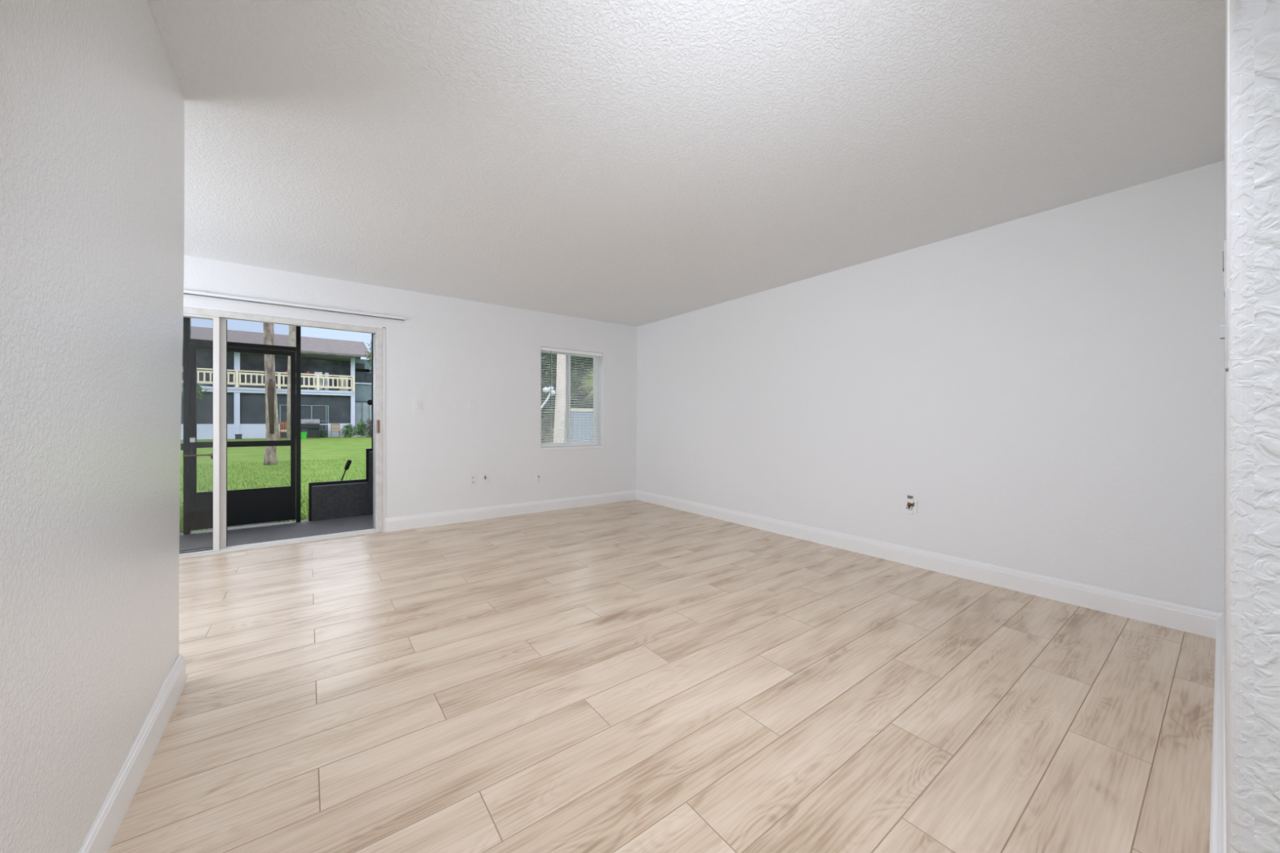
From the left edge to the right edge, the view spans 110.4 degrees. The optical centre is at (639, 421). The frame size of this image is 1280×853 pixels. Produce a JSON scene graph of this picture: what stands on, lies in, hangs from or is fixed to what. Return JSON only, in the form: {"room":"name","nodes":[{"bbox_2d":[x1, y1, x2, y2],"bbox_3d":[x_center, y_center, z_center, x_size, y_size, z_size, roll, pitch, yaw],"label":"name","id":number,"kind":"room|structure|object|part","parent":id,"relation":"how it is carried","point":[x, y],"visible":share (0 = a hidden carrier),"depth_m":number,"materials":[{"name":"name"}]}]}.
{"room":"empty living room","nodes":[
{"label":"empty living room","id":0,"kind":"room"},
{"bbox_2d":[0,0,184,852],"bbox_3d":[-0.921,-0.127,-1.075,1.938,2.550,5.880,0,0,-37],"label":"wall","id":1,"kind":"structure","parent":0,"point":[92,100],"depth_m":1.03,"materials":[{"name":"white paint"}]},
{"bbox_2d":[78,653,186,852],"bbox_3d":[-0.940,1.030,-1.047,1.940,0.135,5.846,0,0,-37],"label":"baseboard","id":2,"kind":"structure","parent":1,"relation":"attached to","point":[107,823],"depth_m":1.32,"materials":[{"name":"white paint"}]},
{"bbox_2d":[179,514,373,550],"bbox_3d":[-4.481,1.290,4.123,4.150,0.215,1.470,0,0,-37],"label":"floor","id":3,"kind":"structure","parent":0,"point":[285,530],"depth_m":4.82,"materials":[{"name":"concrete"}]},
{"bbox_2d":[180,317,373,534],"bbox_3d":[-4.907,-0.040,4.577,3.770,2.445,0.094,0,0,-37],"label":"screen enclosure","id":4,"kind":"object","parent":3,"relation":"on","point":[188,340],"depth_m":4.77,"materials":[{"name":"black paint"}]},
{"bbox_3d":[-5.615,0.263,4.073,2.032,0.070,0.045,0,0,-37],"label":"rail","id":5,"kind":"part","parent":4,"relation":"part of","materials":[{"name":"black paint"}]},
{"bbox_3d":[-4.783,-0.040,4.697,0.049,2.445,0.050,0,0,-37],"label":"post","id":6,"kind":"part","parent":4,"relation":"part of","materials":[{"name":"black metal"}]},
{"bbox_2d":[182,343,295,530],"bbox_3d":[-4.418,0.169,4.945,0.935,1.982,0.070,0,0,-37],"label":"screen door","id":7,"kind":"structure","parent":4,"relation":"attached to","point":[265,505],"depth_m":4.95,"materials":[{"name":"black paint"}]},
{"bbox_3d":[-4.688,0.356,4.722,0.235,0.032,0.032,0,0,-37],"label":"closer arm","id":8,"kind":"part","parent":7,"relation":"part of","materials":[{"name":"metal"}]},
{"bbox_3d":[-4.407,0.951,4.973,0.789,0.394,0.027,0,0,-37],"label":"kick panel","id":9,"kind":"part","parent":7,"relation":"part of","materials":[{"name":"black paint"}]},
{"bbox_3d":[-4.035,-0.040,5.255,0.045,2.445,0.050,0,0,-37],"label":"post","id":10,"kind":"part","parent":4,"relation":"part of","materials":[{"name":"black metal"}]},
{"bbox_2d":[355,368,372,372],"bbox_3d":[-3.505,-0.649,5.641,0.183,0.042,0.025,0,0,-37],"label":"patio latch","id":11,"kind":"object","parent":4,"relation":"attached to","point":[357,370],"visible":1,"depth_m":5.62,"materials":[{"name":"black paint"}]},
{"bbox_3d":[-3.430,-0.245,5.654,0.068,0.067,0.054,0,0,-37],"label":"door knob","id":12,"kind":"part","parent":4,"relation":"part of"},
{"bbox_3d":[-3.424,-0.452,5.711,0.035,1.620,0.050,0,0,-37],"label":"post","id":13,"kind":"part","parent":4,"relation":"part of","materials":[{"name":"black metal"}]},
{"bbox_2d":[308,448,373,520],"bbox_3d":[-3.652,0.763,5.530,0.751,0.840,0.058,0,0,-37],"label":"wall","id":14,"kind":"structure","parent":3,"relation":"on","point":[331,500],"depth_m":5.49,"materials":[{"name":"black paint"}]},
{"bbox_2d":[340,459,351,480],"bbox_3d":[-3.750,0.827,5.542,0.273,0.706,0.052,0,0,-22],"label":"tool","id":15,"kind":"object","parent":3,"relation":"on","point":[348,462],"visible":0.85,"depth_m":5.56,"materials":[{"name":"black paint"}]},
{"bbox_2d":[183,255,637,532],"bbox_3d":[-2.475,-0.112,4.595,6.470,2.660,0.175,0,0,-37],"label":"wall","id":16,"kind":"structure","parent":0,"point":[446,353],"depth_m":4.90,"materials":[{"name":"white paint"}]},
{"bbox_2d":[179,305,384,558],"bbox_3d":[-3.594,0.079,3.714,2.542,2.039,0.132,0,0,-37],"label":"door","id":17,"kind":"structure","parent":16,"relation":"in","point":[220,317],"depth_m":3.83,"materials":[{"name":"paint"}]},
{"bbox_3d":[-4.037,0.101,3.349,1.276,1.955,0.032,0,0,-37],"label":"sliding panel","id":18,"kind":"part","parent":17,"relation":"part of","materials":[{"name":"white paint"}]},
{"bbox_3d":[-4.049,0.101,3.397,1.314,1.955,0.032,0,0,-37],"label":"fixed panel","id":19,"kind":"part","parent":17,"relation":"part of","materials":[{"name":"white paint"}]},
{"bbox_3d":[-2.602,0.048,4.402,0.053,0.140,0.022,0,0,24],"label":"rusty strike plate","id":20,"kind":"part","parent":17,"relation":"part of","materials":[{"name":"metal"}]},
{"bbox_2d":[183,289,404,320],"bbox_3d":[-3.513,-1.048,3.691,2.785,0.040,0.032,0,0,-37],"label":"rail","id":21,"kind":"object","parent":16,"relation":"attached to","point":[200,293],"visible":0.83,"depth_m":3.95,"materials":[{"name":"white paint"}]},
{"bbox_2d":[413,400,422,411],"bbox_3d":[-2.303,-0.164,4.607,0.078,0.120,0.011,0,0,-37],"label":"light switch","id":22,"kind":"object","parent":16,"relation":"attached to","point":[417,404],"visible":1,"depth_m":4.60,"materials":[{"name":"white plastic"}]},
{"bbox_2d":[469,474,475,485],"bbox_3d":[-1.857,0.646,4.941,0.075,0.118,0.010,0,0,-37],"label":"power outlet","id":23,"kind":"object","parent":16,"relation":"attached to","point":[473,477],"visible":1,"depth_m":4.94,"materials":[{"name":"white plastic"}]},
{"bbox_2d":[481,473,488,484],"bbox_3d":[-1.748,0.648,5.021,0.072,0.116,0.011,0,0,-37],"label":"cable plate","id":24,"kind":"object","parent":16,"relation":"attached to","point":[484,477],"visible":1,"depth_m":5.02,"materials":[{"name":"white plastic"}]},
{"bbox_2d":[385,489,636,532],"bbox_3d":[-1.294,1.030,5.357,3.105,0.135,0.016,0,0,-37],"label":"baseboard","id":25,"kind":"structure","parent":16,"relation":"attached to","point":[404,522],"depth_m":5.11,"materials":[{"name":"white paint"}]},
{"bbox_2d":[534,474,539,483],"bbox_3d":[-1.240,0.693,5.393,0.062,0.100,0.022,0,0,-37],"label":"plate","id":26,"kind":"object","parent":16,"relation":"attached to","point":[536,477],"visible":1,"depth_m":5.39,"materials":[{"name":"white paint"}]},
{"bbox_2d":[539,350,604,450],"bbox_3d":[-0.898,-0.285,5.755,0.918,1.270,0.172,0,0,-37],"label":"window","id":27,"kind":"structure","parent":16,"relation":"in","point":[568,375],"depth_m":5.80,"materials":[{"name":"white plastic"}]},
{"bbox_3d":[-1.087,-0.296,5.678,0.440,1.187,0.018,0,0,-37],"label":"sash","id":28,"kind":"part","parent":27,"relation":"part of","materials":[{"name":"white plastic"}]},
{"bbox_2d":[540,346,602,446],"bbox_3d":[-0.861,-0.306,5.705,0.886,1.220,0.040,0,0,-37],"label":"window blind","id":29,"kind":"object","parent":27,"relation":"attached to","point":[544,348],"visible":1,"depth_m":5.66,"materials":[{"name":"white plastic"}]},
{"bbox_3d":[-0.866,0.296,5.711,0.874,0.016,0.022,0,0,-37],"label":"rail","id":30,"kind":"part","parent":29,"relation":"part of","materials":[{"name":"white plastic"}]},
{"bbox_3d":[-0.885,0.335,5.737,0.918,0.030,0.127,0,0,-37],"label":"sill","id":31,"kind":"part","parent":27,"relation":"part of","materials":[{"name":"white paint"}]},
{"bbox_3d":[-0.788,-0.296,5.928,0.449,1.187,0.018,0,0,-37],"label":"sash","id":32,"kind":"part","parent":27,"relation":"part of","materials":[{"name":"white plastic"}]},
{"bbox_2d":[107,499,1215,852],"bbox_3d":[0.061,1.148,1.172,6.400,0.100,8.405,0,0,-37],"label":"floor","id":33,"kind":"structure","parent":0,"point":[634,676],"depth_m":1.72,"materials":[{"name":"beige"}]},
{"bbox_2d":[146,0,1225,327],"bbox_3d":[0.027,-1.402,1.218,6.500,0.120,8.620,0,0,-37],"label":"ceiling","id":34,"kind":"structure","parent":0,"point":[637,163],"depth_m":2.02,"materials":[{"name":"white paint"}]},
{"bbox_2d":[636,160,1224,613],"bbox_3d":[1.540,-0.127,4.322,0.260,2.550,5.185,0,0,-37],"label":"wall","id":35,"kind":"structure","parent":0,"point":[1046,388],"depth_m":3.03,"materials":[{"name":"white paint"}]},
{"bbox_2d":[906,495,917,514],"bbox_3d":[2.081,0.637,3.408,0.015,0.138,0.073,0,0,-37],"label":"outlet","id":36,"kind":"object","parent":35,"relation":"attached to","point":[912,505],"visible":1,"depth_m":3.40,"materials":[{"name":"white plastic"}]},
{"bbox_3d":[2.098,0.651,3.393,0.007,0.100,0.028,0,0,-37],"label":"loose plate","id":37,"kind":"part","parent":36,"relation":"part of","materials":[{"name":"white plastic"}]},
{"bbox_2d":[635,489,1222,639],"bbox_3d":[1.448,1.030,4.247,0.016,0.135,5.075,0,0,-36],"label":"baseboard","id":38,"kind":"structure","parent":35,"relation":"attached to","point":[1199,621],"depth_m":2.99,"materials":[{"name":"white paint"}]},
{"bbox_2d":[1224,0,1253,852],"bbox_3d":[1.971,-0.127,1.439,3.080,2.550,0.129,0,0,-37],"label":"wall","id":39,"kind":"structure","parent":0,"point":[1239,14],"depth_m":0.54,"materials":[{"name":"white paint"}]},
{"bbox_2d":[1208,613,1226,852],"bbox_3d":[1.826,1.030,1.403,2.796,0.135,0.024,0,0,-37],"label":"baseboard","id":40,"kind":"structure","parent":39,"relation":"attached to","point":[1218,797],"depth_m":1.30,"materials":[{"name":"white paint"}]},
{"bbox_2d":[1219,288,1228,372],"bbox_3d":[0.892,-0.137,0.678,0.070,0.118,0.010,0,0,-37],"label":"light switch","id":41,"kind":"object","parent":39,"relation":"attached to","point":[1224,329],"visible":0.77,"depth_m":0.66,"materials":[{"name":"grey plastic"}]},
{"bbox_3d":[0.893,-0.137,0.676,0.070,0.118,0.005,0,0,-37],"label":"plate","id":42,"kind":"part","parent":41,"relation":"part of","materials":[{"name":"grey plastic"}]},
{"bbox_2d":[1222,240,1226,293],"bbox_3d":[1.393,-0.362,1.059,0.080,0.120,0.007,0,0,-37],"label":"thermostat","id":43,"kind":"object","parent":39,"relation":"attached to","point":[1224,242],"visible":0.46,"depth_m":1.03,"materials":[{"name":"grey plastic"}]},
{"bbox_2d":[1253,0,1279,852],"bbox_3d":[1.730,-0.127,-0.713,0.120,2.550,3.187,0,0,-37],"label":"wall","id":44,"kind":"structure","parent":0,"point":[1266,12],"depth_m":0.52,"materials":[{"name":"white paint"}]},
{"label":"outside","id":45,"kind":"structure","parent":0,"visible":0},
{"bbox_2d":[179,435,371,532],"bbox_3d":[-24.480,1.081,41.157,90.000,0.235,84.750,0,0,-37],"label":"ground","id":46,"kind":"structure","parent":45,"point":[338,448],"depth_m":11.69,"materials":[{"name":"green plant"}]},
{"bbox_2d":[182,382,207,399],"bbox_3d":[-23.850,-0.607,23.637,1.052,3.209,0.914,0,0,-11],"label":"climbing plant","id":47,"kind":"object","parent":46,"relation":"on","point":[198,391],"visible":0.2,"depth_m":23.77,"materials":[{"name":"green plant"}]},
{"bbox_2d":[179,472,210,501],"bbox_3d":[-6.295,0.758,5.575,2.238,0.958,2.138,0,0,-37],"label":"spiky plant","id":48,"kind":"object","parent":46,"relation":"on","point":[181,473],"visible":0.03,"depth_m":6.04,"materials":[{"name":"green plant"}]},
{"bbox_2d":[234,434,242,439],"bbox_3d":[-22.426,0.840,24.846,0.300,0.270,0.290,0,0,-37],"label":"utility box","id":49,"kind":"object","parent":46,"relation":"on","point":[237,436],"visible":0.95,"depth_m":24.74,"materials":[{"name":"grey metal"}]},
{"bbox_2d":[226,319,277,465],"bbox_3d":[-9.327,-3.958,11.056,5.001,10.117,4.654,0,0,-37],"label":"tree","id":50,"kind":"object","parent":46,"relation":"on","point":[270,452],"visible":0.03,"depth_m":10.93,"materials":[{"name":"brown plant"}]},
{"bbox_2d":[179,456,365,533],"bbox_3d":[-7.063,1.095,8.438,5.156,0.212,8.539,0,0,-37],"label":"grass blades","id":51,"kind":"object","parent":46,"relation":"on","point":[304,500],"visible":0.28,"depth_m":8.83,"materials":[{"name":"green plant"}]},
{"bbox_2d":[180,325,371,439],"bbox_3d":[-25.394,-2.352,28.589,24.500,6.900,9.800,0,0,-37],"label":"apartment building","id":52,"kind":"structure","parent":46,"relation":"on","point":[246,387],"depth_m":27.27,"materials":[{"name":"grey paint"}]},
{"bbox_3d":[-25.270,-0.332,23.758,5.360,2.660,0.030,0,0,-37],"label":"screen panel","id":53,"kind":"part","parent":52,"relation":"part of","materials":[{"name":"grey"}]},
{"bbox_3d":[-25.114,-2.512,23.582,5.600,0.840,0.120,0,0,-37],"label":"railing","id":54,"kind":"part","parent":52,"relation":"part of","materials":[{"name":"beige wood"}]},
{"bbox_3d":[-22.861,-2.432,25.245,0.120,1.000,0.130,0,0,-37],"label":"post","id":55,"kind":"part","parent":52,"relation":"part of","materials":[{"name":"beige wood"}]},
{"bbox_3d":[-21.373,-2.432,26.355,0.120,1.000,0.130,0,0,-37],"label":"post","id":56,"kind":"part","parent":52,"relation":"part of","materials":[{"name":"beige wood"}]},
{"bbox_3d":[-20.795,-0.332,27.099,5.330,2.660,0.030,0,0,-37],"label":"screen panel","id":57,"kind":"part","parent":52,"relation":"part of","materials":[{"name":"grey"}]},
{"bbox_3d":[-20.638,-2.512,26.923,5.570,0.840,0.120,0,0,-37],"label":"railing","id":58,"kind":"part","parent":52,"relation":"part of","materials":[{"name":"beige wood"}]},
{"bbox_3d":[-20.551,-0.012,27.241,2.450,2.020,0.045,0,0,-37],"label":"screen frame","id":59,"kind":"part","parent":52,"relation":"part of","materials":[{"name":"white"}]},
{"bbox_2d":[304,371,311,389],"bbox_3d":[-20.860,-2.552,27.980,0.520,1.260,0.494,0,0,-37],"label":"umbrella","id":60,"kind":"object","parent":52,"relation":"on","point":[308,372],"visible":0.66,"depth_m":27.95,"materials":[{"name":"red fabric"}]},
{"bbox_3d":[-19.885,-2.432,27.466,0.120,1.000,0.130,0,0,-37],"label":"post","id":61,"kind":"part","parent":52,"relation":"part of","materials":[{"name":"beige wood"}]},
{"bbox_2d":[314,372,322,390],"bbox_3d":[-20.220,-2.512,27.959,0.400,1.180,0.400,0,0,-37],"label":"base cabinet","id":62,"kind":"object","parent":52,"relation":"on","point":[320,373],"visible":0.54,"depth_m":27.84,"materials":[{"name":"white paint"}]},
{"bbox_2d":[324,373,328,390],"bbox_3d":[-19.905,-2.512,28.256,0.200,1.180,0.300,0,0,-37],"label":"storage box","id":63,"kind":"object","parent":52,"relation":"on","point":[326,380],"visible":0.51,"depth_m":28.12,"materials":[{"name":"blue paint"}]},
{"bbox_2d":[338,376,348,391],"bbox_3d":[-19.265,-2.462,28.921,0.480,1.080,0.400,0,0,-37],"label":"bench","id":64,"kind":"object","parent":52,"relation":"on","point":[340,380],"visible":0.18,"depth_m":28.76,"materials":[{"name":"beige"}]},
{"bbox_3d":[-18.397,-2.432,28.576,0.120,1.000,0.130,0,0,-37],"label":"post","id":65,"kind":"part","parent":52,"relation":"part of","materials":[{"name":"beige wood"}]},
{"bbox_2d":[275,377,279,440],"bbox_3d":[-15.301,-1.528,18.528,0.460,5.156,0.184,0,0,-37],"label":"slim tree","id":66,"kind":"object","parent":46,"relation":"on","point":[277,411],"visible":0.18,"depth_m":18.56,"materials":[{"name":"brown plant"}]},
{"bbox_2d":[279,422,286,439],"bbox_3d":[-19.328,0.504,24.257,0.500,0.950,0.440,0,0,-37],"label":"garden chair","id":67,"kind":"object","parent":46,"relation":"on","point":[282,430],"visible":0.56,"depth_m":24.28,"materials":[{"name":"orange wood"}]},
{"bbox_3d":[-19.442,0.246,24.409,0.500,0.434,0.040,0,0,-37],"label":"backrest","id":68,"kind":"part","parent":67,"relation":"part of","materials":[{"name":"orange wood"}]},
{"bbox_2d":[286,324,296,439],"bbox_3d":[-15.080,-2.929,19.311,0.409,7.950,0.317,0,0,-37],"label":"trunk","id":69,"kind":"object","parent":46,"relation":"on","point":[292,329],"visible":0.3,"depth_m":19.17,"materials":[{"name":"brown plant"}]},
{"bbox_2d":[301,431,306,439],"bbox_3d":[-19.078,0.783,25.192,0.380,0.390,0.390,0,0,-37],"label":"bucket","id":70,"kind":"object","parent":46,"relation":"on","point":[304,434],"visible":0.7,"depth_m":25.09,"materials":[{"name":"green plastic"}]},
{"bbox_2d":[301,418,328,438],"bbox_3d":[-19.237,0.411,26.274,1.320,1.130,0.675,0,0,-37],"label":"barbecue grill","id":71,"kind":"object","parent":46,"relation":"on","point":[313,425],"visible":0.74,"depth_m":26.06,"materials":[{"name":"grey metal"}]},
{"bbox_3d":[-19.420,-0.019,26.185,0.920,0.270,0.600,0,0,-37],"label":"lid","id":72,"kind":"part","parent":71,"relation":"part of","materials":[{"name":"silver metal"}]},
{"bbox_2d":[314,428,329,437],"bbox_3d":[-19.523,0.742,27.205,0.902,0.680,0.641,0,0,-37],"label":"leafy shrub","id":73,"kind":"object","parent":46,"relation":"on","point":[323,434],"visible":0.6,"depth_m":27.23,"materials":[{"name":"green plant"}]},
{"bbox_2d":[330,423,340,437],"bbox_3d":[-18.829,0.545,27.500,0.460,0.860,0.440,0,0,-37],"label":"garden chair","id":74,"kind":"object","parent":46,"relation":"on","point":[337,429],"visible":0.96,"depth_m":27.58,"materials":[{"name":"brown wood"}]},
{"bbox_3d":[-18.942,0.309,27.652,0.460,0.387,0.040,0,0,-37],"label":"backrest","id":75,"kind":"part","parent":74,"relation":"part of","materials":[{"name":"brown wood"}]},
{"bbox_2d":[338,423,357,437],"bbox_3d":[-18.023,0.602,27.594,0.945,0.994,0.994,0,0,23],"label":"leafy shrub","id":76,"kind":"object","parent":46,"relation":"on","point":[349,427],"visible":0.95,"depth_m":27.49,"materials":[{"name":"green plant"}]},
{"bbox_2d":[355,418,368,436],"bbox_3d":[-17.741,0.476,28.391,0.778,1.382,0.966,0,0,-37],"label":"leafy shrub","id":77,"kind":"object","parent":46,"relation":"on","point":[360,425],"visible":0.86,"depth_m":28.23,"materials":[{"name":"green plant"}]},
{"bbox_2d":[362,417,371,437],"bbox_3d":[-16.841,0.468,27.911,1.059,1.545,1.159,0,0,-37],"label":"dry shrub","id":78,"kind":"object","parent":46,"relation":"on","point":[367,422],"visible":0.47,"depth_m":27.72,"materials":[{"name":"green plant"}]},
{"bbox_2d":[363,340,371,366],"bbox_3d":[-16.085,-2.136,27.376,1.358,6.270,1.493,0,0,28],"label":"tree","id":79,"kind":"object","parent":46,"relation":"on","point":[369,357],"visible":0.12,"depth_m":27.09,"materials":[{"name":"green plant"}]},
{"bbox_2d":[541,428,553,443],"bbox_3d":[-2.798,0.669,11.647,1.560,1.115,1.189,0,0,-37],"label":"shrub","id":80,"kind":"object","parent":46,"relation":"on","point":[548,436],"visible":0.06,"depth_m":11.80,"materials":[{"name":"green plant"}]},
{"bbox_2d":[553,354,565,442],"bbox_3d":[-1.788,-1.856,9.898,0.469,6.092,0.304,0,0,-37],"label":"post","id":81,"kind":"object","parent":46,"relation":"on","point":[560,420],"visible":0.25,"depth_m":9.82,"materials":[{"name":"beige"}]},
{"bbox_2d":[541,386,555,408],"bbox_3d":[-2.213,0.184,9.577,0.853,1.930,0.143,0,0,-37],"label":"outdoor light","id":82,"kind":"object","parent":81,"relation":"attached to","point":[545,389],"visible":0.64,"depth_m":9.68,"materials":[{"name":"white paint"}]},
{"bbox_3d":[-2.259,0.269,9.545,0.741,1.761,0.044,0,0,-37],"label":"arm","id":83,"kind":"part","parent":82,"relation":"part of","materials":[{"name":"white paint"}]},
{"bbox_2d":[541,352,586,443],"bbox_3d":[-3.405,-2.202,16.202,3.533,7.094,2.744,0,0,-37],"label":"evergreen tree","id":84,"kind":"object","parent":46,"relation":"on","point":[573,362],"visible":0.09,"depth_m":15.96,"materials":[{"name":"green plant"}]},
{"bbox_2d":[541,353,593,437],"bbox_3d":[-2.452,-1.202,21.006,10.800,4.600,0.200,0,0,-37],"label":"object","id":85,"kind":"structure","parent":46,"relation":"on","point":[581,397],"depth_m":20.69,"materials":[{"name":"green plant"}]},
{"bbox_2d":[564,408,593,442],"bbox_3d":[-0.267,0.346,14.831,5.115,1.495,0.150,0,0,-37],"label":"fence","id":86,"kind":"object","parent":46,"relation":"on","point":[582,420],"visible":0.06,"depth_m":13.66,"materials":[{"name":"beige"}]},
{"bbox_3d":[-0.252,-0.362,14.799,5.100,0.080,0.080,0,0,-37],"label":"cap rail","id":87,"kind":"part","parent":86,"relation":"part of","materials":[{"name":"beige"}]},
{"bbox_2d":[575,369,593,404],"bbox_3d":[-1.266,-0.414,14.944,1.782,3.011,0.573,0,0,-37],"label":"fan palm","id":88,"kind":"object","parent":46,"relation":"on","point":[590,375],"visible":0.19,"depth_m":14.72,"materials":[{"name":"green plant"}]},
{"bbox_2d":[577,356,593,408],"bbox_3d":[-1.163,-2.197,18.325,3.029,7.594,2.726,0,0,-7],"label":"evergreen tree","id":89,"kind":"object","parent":46,"relation":"on","point":[590,361],"visible":0.02,"depth_m":17.79,"materials":[{"name":"green plant"}]}
]}

